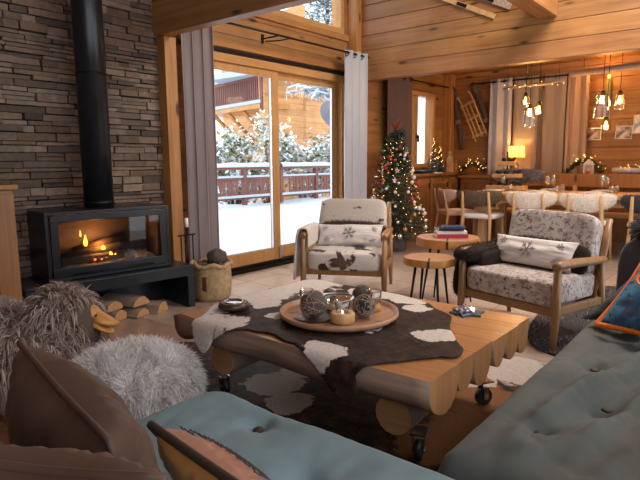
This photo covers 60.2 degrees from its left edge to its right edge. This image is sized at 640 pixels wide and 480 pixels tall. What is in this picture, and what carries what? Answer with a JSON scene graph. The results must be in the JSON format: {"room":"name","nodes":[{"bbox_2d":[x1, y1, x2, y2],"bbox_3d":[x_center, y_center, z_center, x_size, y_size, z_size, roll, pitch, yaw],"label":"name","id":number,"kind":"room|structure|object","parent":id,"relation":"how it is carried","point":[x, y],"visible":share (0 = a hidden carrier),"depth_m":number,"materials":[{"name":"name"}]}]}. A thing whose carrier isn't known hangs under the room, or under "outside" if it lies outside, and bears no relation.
{"room":"chalet living room","nodes":[
{"label":"chalet living room","id":0,"kind":"room"},
{"bbox_2d":[0,0,164,277],"bbox_3d":[-2.999,-1.195,2.822,0.219,3.909,5.039,6,10,39],"label":"wall","id":1,"kind":"structure","parent":0,"point":[40,153],"depth_m":4.07,"materials":[{"name":"stone"}]},
{"bbox_2d":[176,0,443,262],"bbox_3d":[0.306,-1.812,6.987,0.140,3.897,5.655,6,10,39],"label":"wall","id":2,"kind":"structure","parent":0,"point":[377,90],"depth_m":6.48,"materials":[{"name":"brown wood"}]},
{"bbox_2d":[155,36,184,261],"bbox_3d":[-1.325,-0.628,4.840,0.200,2.188,0.120,6,10,39],"label":"trim","id":3,"kind":"structure","parent":2,"relation":"attached to","point":[166,67],"depth_m":4.74,"materials":[{"name":"brown wood"}]},
{"bbox_2d":[151,0,319,36],"bbox_3d":[0.816,-1.607,2.887,5.800,0.270,0.105,6,10,39],"label":"beam","id":4,"kind":"structure","parent":2,"relation":"attached to","point":[169,17],"depth_m":4.21,"materials":[{"name":"brown wood"}]},
{"bbox_2d":[170,34,344,71],"bbox_3d":[-0.457,-1.973,5.874,0.035,0.075,2.790,6,10,39],"label":"trim","id":5,"kind":"structure","parent":2,"relation":"attached to","point":[219,42],"depth_m":5.80,"materials":[{"name":"brown wood"}]},
{"bbox_2d":[180,40,344,275],"bbox_3d":[-0.471,-0.832,6.101,0.180,2.222,2.580,6,10,39],"label":"door","id":6,"kind":"structure","parent":2,"relation":"in","point":[278,254],"depth_m":6.09,"materials":[{"name":"brown wood"}]},
{"bbox_2d":[226,22,369,57],"bbox_3d":[-0.360,-2.089,5.790,0.270,0.092,2.790,6,10,39],"label":"curtain rod","id":7,"kind":"object","parent":2,"relation":"attached to","point":[230,23],"visible":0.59,"depth_m":5.65,"materials":[{"name":"black metal"}]},
{"bbox_2d":[181,26,219,260],"bbox_3d":[-1.055,-0.785,4.915,0.100,2.435,0.335,6,10,39],"label":"curtain","id":8,"kind":"object","parent":7,"relation":"hanging from","point":[197,50],"visible":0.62,"depth_m":4.89,"materials":[{"name":"grey fabric"}]},
{"bbox_2d":[344,50,367,198],"bbox_3d":[0.439,-1.045,6.742,0.091,2.410,0.444,6,10,39],"label":"curtain","id":9,"kind":"object","parent":7,"relation":"hanging from","point":[356,66],"visible":0.78,"depth_m":6.68,"materials":[{"name":"white fabric"}]},
{"bbox_2d":[254,13,348,41],"bbox_3d":[-0.496,-2.326,5.781,0.030,0.072,2.680,6,10,39],"label":"trim","id":10,"kind":"structure","parent":2,"relation":"attached to","point":[268,16],"depth_m":6.14,"materials":[{"name":"brown wood"}]},
{"bbox_2d":[270,0,343,33],"bbox_3d":[-0.349,-2.868,6.003,0.090,0.920,1.950,6,10,39],"label":"window","id":11,"kind":"structure","parent":2,"relation":"in","point":[339,4],"depth_m":6.59,"materials":[{"name":"brown wood"}]},
{"bbox_2d":[411,90,435,167],"bbox_3d":[1.497,-1.671,8.411,0.160,1.120,0.840,6,10,39],"label":"window","id":12,"kind":"structure","parent":2,"relation":"in","point":[429,98],"depth_m":8.59,"materials":[{"name":"brown wood"}]},
{"bbox_2d":[0,234,622,444],"bbox_3d":[1.213,0.644,3.764,5.900,0.060,11.767,6,10,39],"label":"floor","id":13,"kind":"structure","parent":0,"point":[162,323],"depth_m":5.01,"materials":[{"name":"tile"}]},
{"bbox_2d":[0,183,21,300],"bbox_3d":[-2.234,0.177,3.390,0.488,1.020,0.622,6,10,39],"label":"base cabinet","id":14,"kind":"object","parent":13,"relation":"on","point":[10,279],"visible":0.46,"depth_m":3.42,"materials":[{"name":"brown wood"}]},
{"bbox_2d":[0,294,27,309],"bbox_3d":[-1.830,0.550,3.039,0.595,0.502,0.596,6,10,39],"label":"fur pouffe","id":15,"kind":"object","parent":13,"relation":"on","point":[3,301],"visible":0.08,"depth_m":3.08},
{"bbox_2d":[0,280,119,418],"bbox_3d":[-1.478,0.510,2.623,1.018,0.627,0.640,-3,8,-14],"label":"stuffed animal","id":16,"kind":"object","parent":13,"relation":"on","point":[61,319],"visible":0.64,"depth_m":2.53,"materials":[{"name":"fur"}]},
{"bbox_2d":[21,259,194,306],"bbox_3d":[-1.601,0.406,4.154,1.240,0.340,0.440,-8,11,-43],"label":"bench","id":17,"kind":"object","parent":13,"relation":"on","point":[174,282],"visible":0.52,"depth_m":4.30,"materials":[{"name":"metal"}]},
{"bbox_2d":[27,203,170,282],"bbox_3d":[-1.618,-0.007,4.129,0.910,0.475,0.394,-8,11,-43],"label":"wood stove","id":18,"kind":"object","parent":17,"relation":"on","point":[68,243],"visible":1,"depth_m":4.08,"materials":[{"name":"metal"}]},
{"bbox_2d":[70,0,114,207],"bbox_3d":[-1.659,-1.768,3.909,0.216,3.070,0.216,6,10,39],"label":"stovepipe","id":19,"kind":"object","parent":18,"relation":"on","point":[86,15],"visible":1,"depth_m":3.94,"materials":[{"name":"black metal"}]},
{"bbox_2d":[105,310,126,320],"bbox_3d":[-1.620,0.543,4.100,0.341,0.081,0.140,3,9,20],"label":"log","id":20,"kind":"object","parent":13,"relation":"on","point":[119,315],"visible":0.19,"depth_m":4.03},
{"bbox_2d":[97,300,122,312],"bbox_3d":[-1.655,0.473,4.087,0.341,0.071,0.164,3,9,20],"label":"log","id":21,"kind":"object","parent":20,"relation":"on","point":[111,305],"visible":0.28,"depth_m":4.02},
{"bbox_2d":[117,306,148,317],"bbox_3d":[-1.491,0.536,4.210,0.341,0.060,0.147,2,9,20],"label":"log","id":22,"kind":"object","parent":13,"relation":"on","point":[136,312],"visible":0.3,"depth_m":4.14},
{"bbox_2d":[100,292,149,307],"bbox_3d":[-1.502,0.451,4.237,0.341,0.067,0.175,3,9,24],"label":"log","id":23,"kind":"object","parent":22,"relation":"on","point":[128,300],"visible":0.81,"depth_m":4.18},
{"bbox_2d":[138,300,167,313],"bbox_3d":[-1.379,0.511,4.324,0.341,0.076,0.146,2,9,18],"label":"log","id":24,"kind":"object","parent":13,"relation":"on","point":[154,307],"visible":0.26,"depth_m":4.26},
{"bbox_2d":[178,228,195,262],"bbox_3d":[-1.121,0.194,4.692,0.200,0.600,0.200,6,10,39],"label":"stand","id":25,"kind":"object","parent":13,"relation":"on","point":[186,235],"visible":0.3,"depth_m":4.65,"materials":[{"name":"black metal"}]},
{"bbox_2d":[189,257,232,301],"bbox_3d":[-0.916,0.330,4.675,0.366,0.333,0.368,6,10,39],"label":"bag","id":26,"kind":"object","parent":13,"relation":"on","point":[213,282],"visible":0.76,"depth_m":4.54,"materials":[{"name":"fabric"}]},
{"bbox_2d":[207,248,227,263],"bbox_3d":[-0.873,0.143,4.677,0.172,0.145,0.180,6,10,39],"label":"ball","id":27,"kind":"object","parent":26,"relation":"on","point":[215,255],"visible":0.77,"depth_m":4.62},
{"bbox_2d":[299,198,392,291],"bbox_3d":[0.263,0.054,4.897,0.742,0.809,0.800,1,8,12],"label":"armchair","id":28,"kind":"object","parent":13,"relation":"on","point":[373,261],"visible":0.8,"depth_m":4.62,"materials":[{"name":"fabric"}]},
{"bbox_2d":[293,222,319,279],"bbox_3d":[-0.115,0.086,4.840,0.146,0.449,0.493,1,8,12],"label":"throw","id":29,"kind":"object","parent":28,"relation":"on","point":[312,228],"visible":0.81,"depth_m":4.70,"materials":[{"name":"fabric"}]},
{"bbox_2d":[307,245,380,271],"bbox_3d":[0.252,0.136,4.853,0.643,0.171,0.664,1,8,12],"label":"seat cushion","id":30,"kind":"object","parent":28,"relation":"on","point":[321,258],"depth_m":4.55,"materials":[{"name":"fabric"}]},
{"bbox_2d":[317,224,382,246],"bbox_3d":[0.263,-0.042,4.886,0.588,0.190,0.165,1,8,12],"label":"cushion","id":31,"kind":"object","parent":28,"relation":"on","point":[348,234],"visible":0.99,"depth_m":4.84,"materials":[{"name":"fabric"}]},
{"bbox_2d":[320,198,386,227],"bbox_3d":[0.312,-0.162,5.103,0.613,0.440,0.244,1,8,12],"label":"cushion","id":32,"kind":"object","parent":28,"relation":"on","point":[375,210],"depth_m":5.04,"materials":[{"name":"fabric"}]},
{"bbox_2d":[323,218,387,242],"bbox_3d":[0.289,-0.052,4.985,0.682,0.289,0.203,1,8,11],"label":"blanket","id":33,"kind":"object","parent":28,"relation":"on","point":[337,222],"visible":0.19,"depth_m":4.97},
{"bbox_2d":[179,342,544,471],"bbox_3d":[0.062,0.743,2.888,2.312,0.006,1.948,6,10,39],"label":"cowhide rug","id":34,"kind":"object","parent":13,"relation":"on","point":[283,392],"visible":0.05,"depth_m":2.62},
{"bbox_2d":[68,333,207,420],"bbox_3d":[-0.801,0.654,2.410,0.594,0.461,0.592,6,10,39],"label":"fur pouffe","id":35,"kind":"object","parent":34,"relation":"on","point":[151,374],"visible":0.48,"depth_m":2.28,"materials":[{"name":"fur"}]},
{"bbox_2d":[174,283,528,460],"bbox_3d":[0.120,0.564,2.666,1.416,0.414,0.988,6,10,39],"label":"coffee table","id":36,"kind":"object","parent":34,"relation":"on","point":[409,391],"visible":0.4,"depth_m":2.19,"materials":[{"name":"brown wood"}]},
{"bbox_2d":[191,279,462,401],"bbox_3d":[0.128,0.426,2.629,1.324,0.154,1.032,6,10,39],"label":"throw","id":37,"kind":"object","parent":36,"relation":"on","point":[420,330],"visible":0.81,"depth_m":2.34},
{"bbox_2d":[218,298,249,311],"bbox_3d":[-0.422,0.317,2.708,0.156,0.042,0.156,6,10,39],"label":"round dish","id":38,"kind":"object","parent":37,"relation":"on","point":[234,304],"visible":1,"depth_m":2.66,"materials":[{"name":"silver metal"}]},
{"bbox_2d":[279,295,398,332],"bbox_3d":[0.088,0.337,2.560,0.550,0.033,0.550,6,10,39],"label":"round tray","id":39,"kind":"object","parent":37,"relation":"on","point":[388,313],"visible":0.62,"depth_m":2.45,"materials":[{"name":"brown wood"}]},
{"bbox_2d":[296,312,329,322],"bbox_3d":[-0.022,0.348,2.489,0.176,0.008,0.176,6,10,39],"label":"plate","id":40,"kind":"object","parent":39,"relation":"on","point":[325,316],"visible":0.69,"depth_m":2.47,"materials":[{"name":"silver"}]},
{"bbox_2d":[300,290,326,317],"bbox_3d":[-0.029,0.288,2.489,0.126,0.126,0.126,6,10,39],"label":"ball","id":41,"kind":"object","parent":40,"relation":"on","point":[313,304],"visible":1,"depth_m":2.45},
{"bbox_2d":[322,292,354,311],"bbox_3d":[0.074,0.300,2.611,0.179,0.065,0.179,6,10,39],"label":"glass bowl","id":42,"kind":"object","parent":39,"relation":"on","point":[330,307],"visible":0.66,"depth_m":2.56,"materials":[{"name":"clear glass"}]},
{"bbox_2d":[330,300,354,324],"bbox_3d":[0.098,0.312,2.418,0.108,0.095,0.108,6,10,39],"label":"tealight holder","id":43,"kind":"object","parent":39,"relation":"on","point":[338,316],"visible":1,"depth_m":2.38,"materials":[{"name":"brown wood"}]},
{"bbox_2d":[334,300,350,312],"bbox_3d":[0.098,0.301,2.416,0.072,0.073,0.072,6,10,39],"label":"glass cup","id":44,"kind":"object","parent":43,"relation":"on","point":[337,310],"depth_m":2.43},
{"bbox_2d":[352,284,371,298],"bbox_3d":[0.207,0.268,2.700,0.100,0.102,0.102,-1,8,-4],"label":"ball","id":45,"kind":"object","parent":39,"relation":"on","point":[359,290],"visible":0.56,"depth_m":2.67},
{"bbox_2d":[352,294,375,317],"bbox_3d":[0.198,0.297,2.483,0.105,0.106,0.106,-8,11,-41],"label":"ball","id":46,"kind":"object","parent":39,"relation":"on","point":[364,306],"visible":0.98,"depth_m":2.45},
{"bbox_2d":[367,288,381,311],"bbox_3d":[0.254,0.283,2.592,0.070,0.100,0.070,6,10,39],"label":"glass candle holder","id":47,"kind":"object","parent":39,"relation":"on","point":[377,309],"visible":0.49,"depth_m":2.57,"materials":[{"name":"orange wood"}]},
{"bbox_2d":[367,288,381,303],"bbox_3d":[0.254,0.265,2.589,0.070,0.062,0.070,6,10,39],"label":"glass cup","id":48,"kind":"object","parent":47,"relation":"on","point":[380,292],"depth_m":2.58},
{"bbox_2d":[449,303,484,317],"bbox_3d":[0.704,0.334,2.647,0.164,0.037,0.170,6,10,39],"label":"dish","id":49,"kind":"object","parent":36,"relation":"on","point":[463,311],"visible":1,"depth_m":2.62,"materials":[{"name":"silver metal"}]},
{"bbox_2d":[137,238,639,479],"bbox_3d":[0.667,0.558,1.428,2.186,0.781,3.644,6,10,39],"label":"sofa","id":50,"kind":"object","parent":13,"relation":"on","point":[577,417],"visible":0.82,"depth_m":1.51,"materials":[{"name":"teal fabric"}]},
{"bbox_2d":[5,340,160,471],"bbox_3d":[-0.462,0.413,1.071,0.226,0.326,0.592,-7,10,-39],"label":"cushion","id":51,"kind":"object","parent":50,"relation":"on","point":[53,401],"visible":0.78,"depth_m":0.97,"materials":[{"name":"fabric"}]},
{"bbox_2d":[0,444,166,479],"bbox_3d":[-0.344,0.407,0.699,0.367,0.309,0.214,3,9,20],"label":"cushion","id":52,"kind":"object","parent":50,"relation":"on","point":[17,462],"visible":1,"depth_m":0.66,"materials":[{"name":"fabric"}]},
{"bbox_2d":[146,420,270,479],"bbox_3d":[-0.177,0.483,1.058,0.152,0.202,0.390,-8,11,-43],"label":"cushion","id":53,"kind":"object","parent":50,"relation":"on","point":[185,456],"visible":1,"depth_m":1.04,"materials":[{"name":"pink fabric"}]},
{"bbox_2d":[582,281,627,319],"bbox_3d":[1.487,0.224,2.382,0.580,0.281,0.322,6,10,39],"label":"cushion","id":54,"kind":"object","parent":50,"relation":"on","point":[593,315],"visible":0.24,"depth_m":2.44,"materials":[{"name":"fabric"}]},
{"bbox_2d":[594,263,639,335],"bbox_3d":[1.380,0.234,2.196,0.258,0.307,0.453,-5,9,-29],"label":"cushion","id":55,"kind":"object","parent":50,"relation":"on","point":[623,314],"visible":1,"depth_m":2.27,"materials":[{"name":"fabric"}]},
{"bbox_2d":[623,217,639,240],"bbox_3d":[1.814,0.005,2.671,0.636,0.292,0.373,6,10,39],"label":"fur throw","id":56,"kind":"object","parent":50,"relation":"on","point":[635,225],"visible":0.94,"depth_m":2.77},
{"bbox_2d":[368,128,428,250],"bbox_3d":[0.964,-0.652,7.068,0.942,1.572,0.910,1,8,12],"label":"tree","id":57,"kind":"object","parent":13,"relation":"on","point":[398,244],"visible":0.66,"depth_m":6.98,"materials":[{"name":"green plant"}]},
{"bbox_2d":[385,172,467,243],"bbox_3d":[1.657,-0.536,8.397,0.405,0.955,1.860,6,10,39],"label":"base cabinet","id":58,"kind":"object","parent":13,"relation":"on","point":[429,182],"visible":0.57,"depth_m":8.10,"materials":[{"name":"brown wood"}]},
{"bbox_2d":[385,172,467,176],"bbox_3d":[1.654,-0.992,8.332,0.405,0.033,1.860,6,10,39],"label":"countertop","id":59,"kind":"structure","parent":58,"relation":"on","point":[443,173],"depth_m":8.08,"materials":[{"name":"brown wood"}]},
{"bbox_2d":[403,253,455,303],"bbox_3d":[0.801,0.345,4.071,0.382,0.451,0.385,2,8,14],"label":"side table","id":60,"kind":"object","parent":13,"relation":"on","point":[436,261],"visible":0.95,"depth_m":3.96,"materials":[{"name":"brown wood"}]},
{"bbox_2d":[416,233,479,301],"bbox_3d":[1.017,0.245,4.423,0.496,0.546,0.495,2,8,14],"label":"side table","id":61,"kind":"object","parent":13,"relation":"on","point":[428,241],"visible":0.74,"depth_m":4.24,"materials":[{"name":"brown wood"}]},
{"bbox_2d":[433,188,476,235],"bbox_3d":[1.818,-0.308,7.452,0.506,0.774,0.580,-2,8,-9],"label":"dining chair","id":62,"kind":"object","parent":13,"relation":"on","point":[445,196],"visible":0.83,"depth_m":7.29,"materials":[{"name":"brown wood"}]},
{"bbox_2d":[456,189,503,240],"bbox_3d":[2.045,-0.254,6.993,0.615,0.794,0.506,6,10,39],"label":"dining chair","id":63,"kind":"object","parent":13,"relation":"on","point":[471,198],"visible":1,"depth_m":6.80,"materials":[{"name":"brown wood"}]},
{"bbox_2d":[505,190,557,214],"bbox_3d":[2.541,-0.203,6.591,0.627,0.800,0.510,6,10,39],"label":"dining chair","id":64,"kind":"object","parent":13,"relation":"on","point":[521,200],"visible":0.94,"depth_m":6.37,"materials":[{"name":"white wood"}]},
{"bbox_2d":[457,209,612,350],"bbox_3d":[1.439,0.215,3.732,0.650,0.804,0.787,-6,10,-34],"label":"armchair","id":65,"kind":"object","parent":13,"relation":"on","point":[518,286],"visible":0.8,"depth_m":3.56,"materials":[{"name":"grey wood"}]},
{"bbox_2d":[450,234,591,298],"bbox_3d":[1.393,0.218,3.833,0.900,0.516,0.566,6,10,39],"label":"blanket","id":66,"kind":"object","parent":65,"relation":"on","point":[488,252],"visible":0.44,"depth_m":3.82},
{"bbox_2d":[467,262,594,305],"bbox_3d":[1.401,0.271,3.714,0.540,0.171,0.683,-6,10,-34],"label":"seat cushion","id":67,"kind":"object","parent":65,"relation":"on","point":[519,284],"depth_m":3.51,"materials":[{"name":"fabric"}]},
{"bbox_2d":[497,234,579,272],"bbox_3d":[1.425,0.080,3.730,0.157,0.187,0.626,-6,10,-33],"label":"cushion","id":68,"kind":"object","parent":65,"relation":"on","point":[522,250],"visible":0.91,"depth_m":3.66,"materials":[{"name":"fabric"}]},
{"bbox_2d":[508,209,602,272],"bbox_3d":[1.598,0.006,3.813,0.193,0.416,0.650,-6,10,-34],"label":"cushion","id":69,"kind":"object","parent":65,"relation":"on","point":[586,229],"depth_m":3.70,"materials":[{"name":"fabric"}]},
{"bbox_2d":[458,175,639,246],"bbox_3d":[4.043,-0.389,7.410,4.520,0.910,0.410,6,10,39],"label":"sideboard","id":70,"kind":"object","parent":13,"relation":"on","point":[468,182],"visible":0.23,"depth_m":7.82,"materials":[{"name":"brown wood"}]},
{"bbox_2d":[508,146,524,168],"bbox_3d":[2.893,-1.166,8.150,0.244,0.430,0.244,6,10,39],"label":"table lamp","id":71,"kind":"object","parent":70,"relation":"on","point":[514,151],"visible":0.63,"depth_m":8.04,"materials":[{"name":"gold metal"}]},
{"bbox_2d":[563,155,604,173],"bbox_3d":[3.671,-1.038,7.674,0.583,0.297,0.178,6,10,39],"label":"garland","id":72,"kind":"object","parent":70,"relation":"on","point":[576,163],"visible":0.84,"depth_m":7.67,"materials":[{"name":"green plant"}]},
{"bbox_2d":[474,173,639,239],"bbox_3d":[3.396,-0.393,7.308,2.700,0.955,0.360,6,10,39],"label":"bench","id":73,"kind":"object","parent":13,"relation":"on","point":[575,181],"visible":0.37,"depth_m":7.31,"materials":[{"name":"brown wood"}]},
{"bbox_2d":[494,167,545,182],"bbox_3d":[2.848,-0.922,7.881,0.784,0.237,0.178,6,10,39],"label":"sheepskin","id":74,"kind":"object","parent":73,"relation":"on","point":[529,175],"visible":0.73,"depth_m":7.77,"materials":[{"name":"fur"}]},
{"bbox_2d":[477,189,639,242],"bbox_3d":[3.274,-0.173,6.504,2.850,0.750,0.860,6,10,39],"label":"dining table","id":75,"kind":"object","parent":13,"relation":"on","point":[482,223],"visible":0.16,"depth_m":7.00,"materials":[{"name":"brown wood"}]},
{"bbox_2d":[486,152,527,189],"bbox_3d":[2.431,-0.903,7.176,0.500,0.485,0.160,6,10,39],"label":"tiered stand","id":76,"kind":"object","parent":75,"relation":"on","point":[523,187],"visible":0.95,"depth_m":7.13,"materials":[{"name":"brown wood"}]},
{"bbox_2d":[527,283,615,355],"bbox_3d":[2.441,0.587,3.841,1.732,0.083,2.288,6,10,39],"label":"shaggy rug","id":77,"kind":"object","parent":13,"relation":"on","point":[572,324],"visible":0.19,"depth_m":3.76,"materials":[{"name":"grey fur"}]},
{"bbox_2d":[558,192,617,259],"bbox_3d":[3.011,-0.153,6.214,0.627,0.800,0.510,6,10,39],"label":"dining chair","id":78,"kind":"object","parent":13,"relation":"on","point":[598,202],"visible":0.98,"depth_m":6.00,"materials":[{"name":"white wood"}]},
{"bbox_2d":[619,194,639,243],"bbox_3d":[3.498,-0.100,5.826,0.623,0.799,0.507,6,10,39],"label":"dining chair","id":79,"kind":"object","parent":13,"relation":"on","point":[631,203],"visible":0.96,"depth_m":5.76,"materials":[{"name":"brown wood"}]},
{"bbox_2d":[387,77,412,171],"bbox_3d":[1.118,-1.625,7.720,0.072,1.350,0.652,6,10,39],"label":"curtain","id":80,"kind":"object","parent":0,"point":[399,100],"visible":0.6,"depth_m":7.67,"materials":[{"name":"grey fabric"}]},
{"bbox_2d":[361,0,639,81],"bbox_3d":[2.697,-2.634,5.094,5.800,1.767,0.130,6,10,39],"label":"wall","id":81,"kind":"structure","parent":0,"point":[400,38],"depth_m":5.89,"materials":[{"name":"brown wood"}]},
{"bbox_2d":[347,0,361,51],"bbox_3d":[0.421,-2.892,6.761,0.140,1.700,0.110,6,10,39],"label":"trim","id":82,"kind":"structure","parent":81,"relation":"attached to","point":[354,7],"depth_m":6.76,"materials":[{"name":"brown wood"}]},
{"bbox_2d":[442,0,495,18],"bbox_3d":[1.525,-2.529,5.940,0.759,0.402,0.030,6,10,39],"label":"ski","id":83,"kind":"object","parent":81,"relation":"attached to","point":[454,2],"visible":1,"depth_m":5.88,"materials":[{"name":"brown wood"}]},
{"bbox_2d":[506,0,557,18],"bbox_3d":[-0.228,-1.865,2.412,0.185,0.250,7.850,6,10,39],"label":"beam","id":84,"kind":"structure","parent":81,"relation":"attached to","point":[540,9],"depth_m":5.14,"materials":[{"name":"brown wood"}]},
{"bbox_2d":[442,51,639,74],"bbox_3d":[3.565,-2.321,6.218,5.796,0.080,2.620,6,10,39],"label":"ceiling","id":85,"kind":"structure","parent":0,"point":[635,52],"depth_m":7.87,"materials":[{"name":"brown wood"}]},
{"bbox_2d":[503,68,566,89],"bbox_3d":[2.554,-2.070,6.580,0.743,0.500,0.072,6,10,39],"label":"bar","id":86,"kind":"object","parent":85,"relation":"hanging from","point":[561,80],"visible":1,"depth_m":6.59,"materials":[{"name":"orange"}]},
{"bbox_2d":[569,57,639,76],"bbox_3d":[3.477,-2.026,5.907,1.502,0.410,0.096,6,10,39],"label":"birch log","id":87,"kind":"object","parent":85,"relation":"hanging from","point":[636,65],"visible":0.85,"depth_m":6.12,"materials":[{"name":"brown wood"}]},
{"bbox_2d":[453,55,639,174],"bbox_3d":[4.373,-1.239,7.371,5.800,2.597,0.120,6,10,39],"label":"wall","id":88,"kind":"structure","parent":0,"point":[609,152],"depth_m":7.67,"materials":[{"name":"brown wood"}]},
{"bbox_2d":[442,74,455,171],"bbox_3d":[2.089,-1.857,8.978,0.140,1.600,0.140,6,10,39],"label":"trim","id":89,"kind":"structure","parent":88,"relation":"attached to","point":[449,79],"depth_m":8.91,"materials":[{"name":"brown wood"}]},
{"bbox_2d":[452,86,464,149],"bbox_3d":[2.216,-1.969,8.888,0.251,1.045,0.109,2,8,15],"label":"ski","id":90,"kind":"object","parent":88,"relation":"attached to","point":[456,103],"visible":1,"depth_m":8.88,"materials":[{"name":"wood"}]},
{"bbox_2d":[457,91,487,141],"bbox_3d":[2.379,-1.936,8.653,0.514,0.792,0.100,6,10,39],"label":"sled","id":91,"kind":"object","parent":88,"relation":"attached to","point":[473,100],"visible":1,"depth_m":8.65,"materials":[{"name":"brown wood"}]},
{"bbox_2d":[472,86,488,133],"bbox_3d":[2.578,-1.925,8.600,0.446,0.993,0.106,4,9,26],"label":"ski","id":92,"kind":"object","parent":88,"relation":"attached to","point":[475,90],"visible":0.76,"depth_m":8.61,"materials":[{"name":"wood"}]},
{"bbox_2d":[471,74,568,85],"bbox_3d":[3.121,-2.346,8.035,1.920,0.060,0.160,6,10,39],"label":"curtain rod","id":93,"kind":"object","parent":88,"relation":"attached to","point":[472,83],"visible":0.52,"depth_m":8.11,"materials":[{"name":"black metal"}]},
{"bbox_2d":[487,77,512,174],"bbox_3d":[2.729,-1.702,8.387,0.342,1.450,0.064,6,10,39],"label":"curtain","id":94,"kind":"object","parent":93,"relation":"hanging from","point":[500,113],"visible":0.91,"depth_m":8.38,"materials":[{"name":"white fabric"}]},
{"bbox_2d":[511,75,538,168],"bbox_3d":[3.023,-1.672,8.164,0.362,1.450,0.064,6,10,39],"label":"curtain","id":95,"kind":"object","parent":93,"relation":"hanging from","point":[522,135],"visible":0.73,"depth_m":8.15,"materials":[{"name":"beige fabric"}]},
{"bbox_2d":[541,72,566,173],"bbox_3d":[3.342,-1.637,7.908,0.302,1.450,0.064,6,10,39],"label":"curtain","id":96,"kind":"object","parent":93,"relation":"hanging from","point":[555,94],"visible":0.96,"depth_m":7.90,"materials":[{"name":"beige fabric"}]},
{"bbox_2d":[563,75,589,173],"bbox_3d":[3.575,-1.610,7.706,0.283,1.450,0.069,6,10,39],"label":"curtain","id":97,"kind":"object","parent":93,"relation":"hanging from","point":[578,86],"visible":0.76,"depth_m":7.70,"materials":[{"name":"beige fabric"}]},
{"bbox_2d":[509,82,590,169],"bbox_3d":[3.226,-1.618,8.134,1.320,1.250,0.058,6,10,39],"label":"window","id":98,"kind":"structure","parent":88,"relation":"in","point":[540,116],"depth_m":8.11,"materials":[{"name":"beige"}]},
{"bbox_2d":[509,88,567,169],"bbox_3d":[3.230,-1.619,8.140,1.200,1.150,0.043,6,10,39],"label":"blind","id":99,"kind":"object","parent":98,"relation":"attached to","point":[540,116],"depth_m":8.12,"materials":[{"name":"beige"}]},
{"bbox_2d":[587,121,601,140],"bbox_3d":[3.801,-1.524,7.686,0.210,0.272,0.020,6,10,39],"label":"framed picture","id":100,"kind":"object","parent":88,"relation":"attached to","point":[592,133],"visible":0.68,"depth_m":7.68,"materials":[{"name":"white paper"}]},
{"bbox_2d":[614,118,632,138],"bbox_3d":[4.100,-1.499,7.445,0.219,0.287,0.020,6,10,39],"label":"framed picture","id":101,"kind":"object","parent":88,"relation":"attached to","point":[621,132],"visible":1,"depth_m":7.45,"materials":[{"name":"white paper"}]},
{"bbox_2d":[616,126,631,137],"bbox_3d":[4.104,-1.452,7.455,0.186,0.156,0.006,10,13,38],"label":"print","id":102,"kind":"object","parent":101,"relation":"attached to","point":[621,131],"depth_m":7.45},
{"label":"outside","id":103,"kind":"structure","parent":0,"visible":0},
{"bbox_2d":[218,189,262,204],"bbox_3d":[-17.594,-2.888,34.775,48.800,0.800,48.000,6,10,39],"label":"ground","id":104,"kind":"structure","parent":103,"point":[259,199],"depth_m":21.10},
{"bbox_2d":[216,118,266,203],"bbox_3d":[-2.583,-2.107,15.988,1.805,2.800,2.326,4,9,29],"label":"bush","id":105,"kind":"object","parent":104,"relation":"on","point":[233,142],"visible":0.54,"depth_m":15.68,"materials":[{"name":"green plant"}]},
{"bbox_2d":[214,5,329,202],"bbox_3d":[-1.070,-5.895,25.748,6.759,7.474,10.800,6,10,39],"label":"chalet","id":106,"kind":"object","parent":104,"relation":"on","point":[238,96],"visible":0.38,"depth_m":21.58,"materials":[{"name":"brown wood"}]},
{"bbox_2d":[320,101,329,125],"bbox_3d":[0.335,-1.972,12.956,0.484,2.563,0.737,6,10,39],"label":"satellite dish","id":107,"kind":"object","parent":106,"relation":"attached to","point":[325,107],"visible":0.23,"depth_m":12.69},
{"bbox_2d":[247,109,304,202],"bbox_3d":[-1.407,-2.488,17.277,2.317,3.172,1.879,-4,9,-24],"label":"bush","id":108,"kind":"object","parent":104,"relation":"on","point":[285,150],"visible":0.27,"depth_m":17.08,"materials":[{"name":"green plant"}]},
{"bbox_2d":[284,127,329,197],"bbox_3d":[-0.465,-2.483,18.910,1.772,2.694,2.514,5,10,32],"label":"bush","id":109,"kind":"object","parent":104,"relation":"on","point":[317,155],"visible":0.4,"depth_m":18.73,"materials":[{"name":"green plant"}]},
{"bbox_2d":[304,0,331,25],"bbox_3d":[0.312,-8.659,29.736,8.506,11.800,8.626,0,8,2],"label":"conifer","id":110,"kind":"object","parent":104,"relation":"on","point":[326,5],"visible":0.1,"depth_m":28.81,"materials":[{"name":"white plant"}]},
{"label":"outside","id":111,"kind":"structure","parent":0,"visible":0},
{"bbox_2d":[285,81,329,102],"bbox_3d":[0.865,-5.375,20.079,1.563,1.324,5.685,6,10,39],"label":"branches","id":112,"kind":"object","parent":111,"point":[316,92],"visible":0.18,"depth_m":18.80,"materials":[{"name":"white plant"}]},
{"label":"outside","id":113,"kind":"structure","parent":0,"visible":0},
{"bbox_3d":[-0.062,-0.425,12.344,6.840,0.240,15.000,6,10,39],"label":"terrace","id":114,"kind":"object","parent":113,"visible":0},
{"bbox_2d":[218,196,329,254],"bbox_3d":[-0.079,-0.583,12.334,6.600,0.115,15.000,6,10,39],"label":"snow cover","id":115,"kind":"object","parent":114,"relation":"on","point":[242,228],"visible":0.13,"depth_m":10.62,"materials":[{"name":"snow"}]},
{"bbox_2d":[217,163,269,204],"bbox_3d":[-2.684,-1.351,13.730,0.200,1.127,4.155,6,10,39],"label":"balcony railing","id":116,"kind":"object","parent":115,"relation":"on","point":[245,179],"visible":0.44,"depth_m":14.49,"materials":[{"name":"wood"}]},
{"bbox_2d":[279,162,329,202],"bbox_3d":[0.679,-1.942,17.683,0.200,1.127,5.800,6,10,39],"label":"balcony railing","id":117,"kind":"object","parent":115,"relation":"on","point":[308,177],"visible":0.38,"depth_m":16.25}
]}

